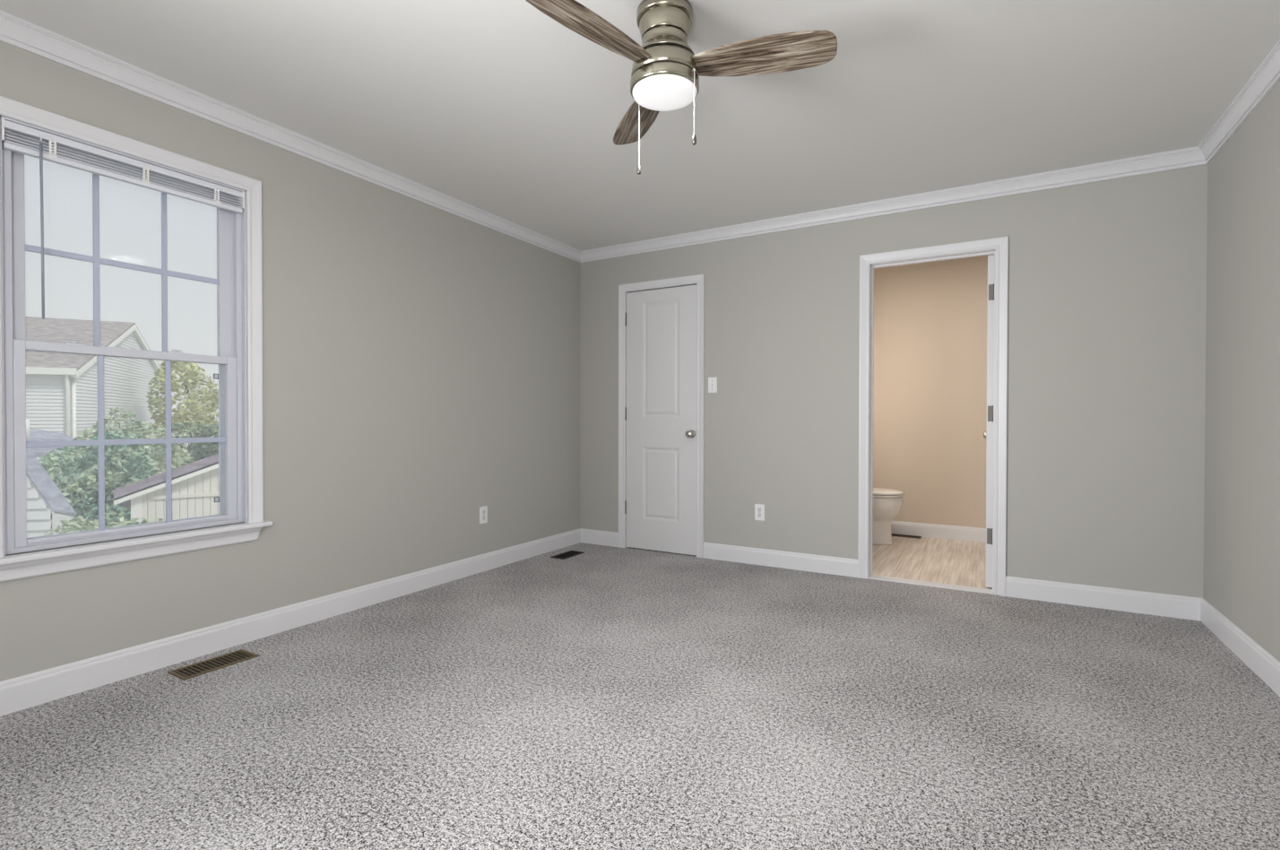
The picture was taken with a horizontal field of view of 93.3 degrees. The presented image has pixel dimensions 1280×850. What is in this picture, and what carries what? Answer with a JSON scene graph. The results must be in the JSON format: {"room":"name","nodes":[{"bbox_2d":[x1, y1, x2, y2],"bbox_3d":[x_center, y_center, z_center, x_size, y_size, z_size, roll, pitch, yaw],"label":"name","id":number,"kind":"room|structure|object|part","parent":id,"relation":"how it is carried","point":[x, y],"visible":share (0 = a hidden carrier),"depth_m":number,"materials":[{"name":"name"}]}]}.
{"room":"empty bedroom","nodes":[
{"label":"empty bedroom","id":0,"kind":"room"},
{"bbox_2d":[0,41,579,681],"bbox_3d":[-1.730,-0.213,3.130,0.140,2.440,4.875,0,1,30],"label":"wall","id":1,"kind":"structure","parent":0,"point":[421,360],"depth_m":3.28,"materials":[{"name":"beige paint"}]},
{"bbox_2d":[0,95,272,581],"bbox_3d":[-2.065,-0.300,2.483,0.188,1.690,0.980,0,1,30],"label":"window","id":2,"kind":"structure","parent":1,"relation":"in","point":[238,281],"depth_m":2.47,"materials":[{"name":"white paint"}]},
{"bbox_3d":[-2.100,-0.665,2.506,0.029,0.776,0.742,0,1,30],"label":"sash","id":3,"kind":"part","parent":2,"relation":"part of","materials":[{"name":"white plastic"}]},
{"bbox_2d":[0,117,244,319],"bbox_3d":[-2.041,-0.734,2.465,0.039,0.689,0.802,0,1,30],"label":"window blind","id":4,"kind":"object","parent":2,"relation":"attached to","point":[49,152],"visible":1,"depth_m":2.36,"materials":[{"name":"white plastic"}]},
{"bbox_3d":[-2.045,-0.988,2.466,0.026,0.020,0.782,0,1,30],"label":"rail","id":5,"kind":"part","parent":4,"relation":"part of","materials":[{"name":"white plastic"}]},
{"bbox_3d":[-2.071,0.065,2.495,0.029,0.750,0.742,0,1,30],"label":"sash","id":6,"kind":"part","parent":2,"relation":"part of","materials":[{"name":"white plastic"}]},
{"bbox_3d":[-2.133,-0.310,2.528,0.012,1.495,0.744,0,1,30],"label":"screen frame","id":7,"kind":"part","parent":2,"relation":"part of","materials":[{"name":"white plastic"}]},
{"bbox_3d":[-2.059,0.425,2.487,0.005,0.009,0.670,0,1,30],"label":"lift rail","id":8,"kind":"part","parent":2,"relation":"part of","materials":[{"name":"white plastic"}]},
{"bbox_3d":[-2.022,0.469,2.465,0.088,0.022,0.980,0,1,30],"label":"sill","id":9,"kind":"part","parent":2,"relation":"part of","materials":[{"name":"white paint"}]},
{"bbox_2d":[0,527,580,716],"bbox_3d":[-1.658,0.949,3.113,0.014,0.117,4.620,0,1,30],"label":"baseboard","id":10,"kind":"structure","parent":1,"relation":"attached to","point":[35,688],"depth_m":2.75,"materials":[{"name":"white paint"}]},
{"bbox_2d":[0,9,581,262],"bbox_3d":[-1.640,-1.390,3.083,0.048,0.084,4.620,0,1,30],"label":"trim","id":11,"kind":"structure","parent":1,"relation":"attached to","point":[15,31],"depth_m":2.73,"materials":[{"name":"white paint"}]},
{"bbox_2d":[479,505,487,524],"bbox_3d":[-1.069,0.615,4.133,0.008,0.116,0.072,0,1,30],"label":"wall outlet","id":12,"kind":"object","parent":1,"relation":"attached to","point":[483,510],"visible":1,"depth_m":4.13,"materials":[{"name":"white plastic"}]},
{"bbox_2d":[0,536,1279,849],"bbox_3d":[0.477,1.063,2.866,4.239,0.100,6.610,0,1,30],"label":"floor","id":13,"kind":"structure","parent":0,"point":[602,696],"depth_m":2.04,"materials":[{"name":"carpet"}]},
{"bbox_2d":[167,648,259,680],"bbox_3d":[-1.799,1.010,2.558,0.140,0.006,0.285,0,1,30],"label":"floor vent","id":14,"kind":"object","parent":13,"relation":"in","point":[205,666],"visible":1,"depth_m":2.55,"materials":[{"name":"brown metal"}]},
{"bbox_2d":[550,550,584,559],"bbox_3d":[-0.553,0.992,4.621,0.126,0.006,0.265,0,1,30],"label":"floor vent","id":15,"kind":"object","parent":13,"relation":"in","point":[571,553],"visible":1,"depth_m":4.62,"materials":[{"name":"black metal"}]},
{"bbox_2d":[872,487,904,544],"bbox_3d":[1.864,0.596,5.185,0.740,0.795,0.460,0,1,30],"label":"toilet","id":16,"kind":"object","parent":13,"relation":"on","point":[887,503],"visible":0.27,"depth_m":4.98,"materials":[{"name":"white ceramic"}]},
{"bbox_3d":[1.966,0.583,5.126,0.496,0.018,0.366,0,1,30],"label":"seat","id":17,"kind":"part","parent":16,"relation":"part of","materials":[{"name":"white plastic"}]},
{"bbox_3d":[1.965,0.558,5.126,0.505,0.026,0.374,0,1,30],"label":"lid","id":18,"kind":"part","parent":16,"relation":"part of","materials":[{"name":"white ceramic"}]},
{"bbox_2d":[890,533,921,538],"bbox_3d":[2.347,0.989,5.396,0.300,0.006,0.100,0,1,30],"label":"floor vent","id":19,"kind":"object","parent":13,"relation":"in","point":[893,534],"visible":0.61,"depth_m":5.38,"materials":[{"name":"brown metal"}]},
{"bbox_2d":[0,0,1279,250],"bbox_3d":[0.518,-1.488,2.907,4.239,0.120,6.760,0,1,30],"label":"ceiling","id":20,"kind":"structure","parent":0,"point":[501,108],"depth_m":2.55,"materials":[{"name":"paint"}]},
{"bbox_2d":[525,0,837,174],"bbox_3d":[0.103,-1.158,1.994,0.980,0.522,0.976,0,1,30],"label":"ceiling fan","id":21,"kind":"object","parent":20,"relation":"hanging from","point":[665,73],"visible":1,"depth_m":1.99,"materials":[{"name":"brown wood"}]},
{"bbox_3d":[-0.150,-1.216,1.845,0.466,0.044,0.150,0,1,-45],"label":"blade","id":22,"kind":"part","parent":21,"relation":"part of","materials":[{"name":"brown wood"}]},
{"bbox_3d":[-0.002,-1.221,2.402,0.150,0.044,0.466,0,1,-15],"label":"blade","id":23,"kind":"part","parent":21,"relation":"part of","materials":[{"name":"brown wood"}]},
{"bbox_3d":[0.000,-1.060,2.165,0.016,0.253,0.006,1,1,44],"label":"pull chain","id":24,"kind":"part","parent":21,"relation":"part of","materials":[{"name":"white plastic"}]},
{"bbox_2d":[632,74,696,111],"bbox_3d":[0.085,-1.138,2.082,0.221,0.022,0.221,0,1,30],"label":"diffuser","id":25,"kind":"object","parent":21,"relation":"attached to","point":[660,92],"depth_m":2.04,"materials":[{"name":"white glass"}]},
{"bbox_3d":[0.177,-1.075,2.009,0.016,0.220,0.006,1,1,38],"label":"pull chain","id":26,"kind":"part","parent":21,"relation":"part of","materials":[{"name":"white plastic"}]},
{"bbox_3d":[0.407,-1.217,1.995,0.466,0.044,0.150,0,1,15],"label":"blade","id":27,"kind":"part","parent":21,"relation":"part of","materials":[{"name":"brown wood"}]},
{"bbox_2d":[579,164,1208,597],"bbox_3d":[1.237,-0.218,4.163,3.959,2.440,0.115,0,1,30],"label":"wall","id":28,"kind":"structure","parent":0,"point":[1107,279],"depth_m":3.53,"materials":[{"name":"beige paint"}]},
{"bbox_2d":[624,285,696,555],"bbox_3d":[0.148,-0.037,4.714,0.631,2.048,0.102,0,1,30],"label":"door","id":29,"kind":"structure","parent":28,"relation":"in","point":[661,409],"depth_m":4.72,"materials":[{"name":"white paint"}]},
{"bbox_3d":[0.386,0.069,4.578,0.064,0.064,0.032,0,1,30],"label":"knob","id":30,"kind":"part","parent":29,"relation":"part of","materials":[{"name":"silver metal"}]},
{"bbox_2d":[618,274,704,557],"bbox_3d":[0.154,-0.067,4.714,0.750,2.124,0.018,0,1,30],"label":"trim","id":31,"kind":"structure","parent":28,"relation":"attached to","point":[699,279],"depth_m":4.66,"materials":[{"name":"white paint"}]},
{"bbox_2d":[708,377,717,392],"bbox_3d":[0.537,-0.297,4.491,0.072,0.116,0.017,0,1,30],"label":"light switch","id":32,"kind":"object","parent":28,"relation":"attached to","point":[712,381],"visible":1,"depth_m":4.49,"materials":[{"name":"white plastic"}]},
{"bbox_2d":[754,503,764,520],"bbox_3d":[0.855,0.624,4.320,0.072,0.116,0.008,0,1,30],"label":"wall outlet","id":33,"kind":"object","parent":28,"relation":"attached to","point":[759,508],"visible":1,"depth_m":4.32,"materials":[{"name":"white plastic"}]},
{"bbox_2d":[579,527,1202,620],"bbox_3d":[1.203,0.944,4.118,3.959,0.117,0.014,0,1,30],"label":"baseboard","id":34,"kind":"structure","parent":28,"relation":"attached to","point":[1124,600],"depth_m":3.50,"materials":[{"name":"white paint"}]},
{"bbox_2d":[580,146,1206,262],"bbox_3d":[1.198,-1.396,4.081,3.959,0.084,0.048,0,1,30],"label":"trim","id":35,"kind":"structure","parent":28,"relation":"attached to","point":[1193,156],"depth_m":3.74,"materials":[{"name":"white paint"}]},
{"bbox_2d":[868,574,993,594],"bbox_3d":[1.820,1.002,3.812,0.705,0.008,0.097,0,1,30],"label":"threshold","id":36,"kind":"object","parent":28,"relation":"attached to","point":[873,576],"depth_m":3.79,"materials":[{"name":"white paint"}]},
{"bbox_2d":[857,236,1008,596],"bbox_3d":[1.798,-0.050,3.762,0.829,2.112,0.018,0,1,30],"label":"trim","id":37,"kind":"structure","parent":28,"relation":"attached to","point":[1000,245],"depth_m":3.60,"materials":[{"name":"white paint"}]},
{"bbox_2d":[983,254,994,588],"bbox_3d":[2.333,-0.025,3.981,0.169,2.036,0.706,0,1,34],"label":"door","id":38,"kind":"structure","parent":28,"relation":"in","point":[988,435],"depth_m":3.69,"materials":[{"name":"white paint"}]},
{"bbox_2d":[873,255,987,527],"bbox_3d":[2.673,-0.227,5.345,2.180,2.440,0.100,0,1,30],"label":"wall","id":39,"kind":"structure","parent":0,"point":[930,318],"depth_m":5.34,"materials":[{"name":"paint"}]},
{"bbox_2d":[890,520,985,542],"bbox_3d":[2.642,0.935,5.307,1.980,0.117,0.014,0,1,30],"label":"baseboard","id":40,"kind":"structure","parent":39,"relation":"attached to","point":[908,528],"depth_m":5.30,"materials":[{"name":"white paint"}]},
{"bbox_2d":[1203,79,1279,661],"bbox_3d":[1.818,-0.188,1.076,0.140,2.440,4.875,0,1,30],"label":"wall","id":41,"kind":"structure","parent":0,"point":[1241,522],"depth_m":2.63,"materials":[{"name":"beige paint"}]},
{"bbox_2d":[1198,39,1279,164],"bbox_3d":[1.745,-1.367,1.123,0.048,0.084,4.620,0,1,30],"label":"trim","id":42,"kind":"structure","parent":41,"relation":"attached to","point":[1267,74],"depth_m":2.60,"materials":[{"name":"white paint"}]},
{"bbox_2d":[1200,597,1279,696],"bbox_3d":[1.756,0.973,1.137,0.014,0.117,4.620,0,1,30],"label":"baseboard","id":43,"kind":"structure","parent":41,"relation":"attached to","point":[1264,664],"depth_m":2.60,"materials":[{"name":"white paint"}]},
{"label":"outside","id":44,"kind":"structure","parent":0,"visible":0},
{"bbox_3d":[-29.124,3.409,36.151,79.400,0.100,115.000,0,1,30],"label":"ground","id":45,"kind":"structure","parent":44,"visible":0},
{"bbox_2d":[25,447,76,537],"bbox_3d":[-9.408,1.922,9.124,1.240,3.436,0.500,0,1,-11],"label":"outbuilding","id":46,"kind":"structure","parent":45,"relation":"on","point":[47,505],"depth_m":9.03,"materials":[{"name":"white wood"}]},
{"bbox_2d":[25,419,96,492],"bbox_3d":[-15.653,1.576,15.057,2.078,4.000,4.869,0,1,0],"label":"porch roof","id":47,"kind":"structure","parent":45,"relation":"on","point":[31,434],"depth_m":16.22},
{"bbox_2d":[37,429,156,530],"bbox_3d":[-10.878,1.857,12.107,2.425,3.556,2.310,0,1,30],"label":"shrub","id":48,"kind":"object","parent":45,"relation":"on","point":[121,476],"visible":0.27,"depth_m":11.92,"materials":[{"name":"green plant"}]},
{"bbox_2d":[25,316,172,506],"bbox_3d":[-25.820,-0.347,22.350,11.320,7.680,12.140,0,1,-26],"label":"house","id":49,"kind":"structure","parent":45,"relation":"on","point":[62,388],"depth_m":21.45,"materials":[{"name":"white"}]},
{"bbox_2d":[43,515,165,535],"bbox_3d":[-7.521,2.449,8.792,1.495,2.405,2.003,0,1,30],"label":"shrub","id":50,"kind":"object","parent":45,"relation":"on","point":[76,524],"visible":0.05,"depth_m":8.47,"materials":[{"name":"green plant"}]},
{"bbox_2d":[65,406,194,495],"bbox_3d":[-11.934,1.585,14.291,2.499,4.015,1.612,0,1,-28],"label":"shrub","id":51,"kind":"object","parent":45,"relation":"on","point":[177,458],"visible":0.3,"depth_m":14.17,"materials":[{"name":"green plant"}]},
{"bbox_2d":[113,453,218,522],"bbox_3d":[-7.784,1.920,11.665,3.400,3.398,2.300,0,1,-36],"label":"garden shed","id":52,"kind":"object","parent":45,"relation":"on","point":[195,484],"visible":0.16,"depth_m":10.35,"materials":[{"name":"beige wood"}]},
{"bbox_2d":[145,360,218,472],"bbox_3d":[-18.405,0.253,25.628,4.350,6.467,3.302,0,1,-41],"label":"maple tree","id":53,"kind":"object","parent":45,"relation":"on","point":[183,415],"visible":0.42,"depth_m":24.93,"materials":[{"name":"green plant"}]},
{"bbox_2d":[152,419,218,467],"bbox_3d":[-14.108,1.689,19.539,2.545,3.726,2.632,0,1,30],"label":"bush","id":54,"kind":"object","parent":45,"relation":"on","point":[207,429],"visible":0.21,"depth_m":19.16,"materials":[{"name":"green plant"}]}
]}

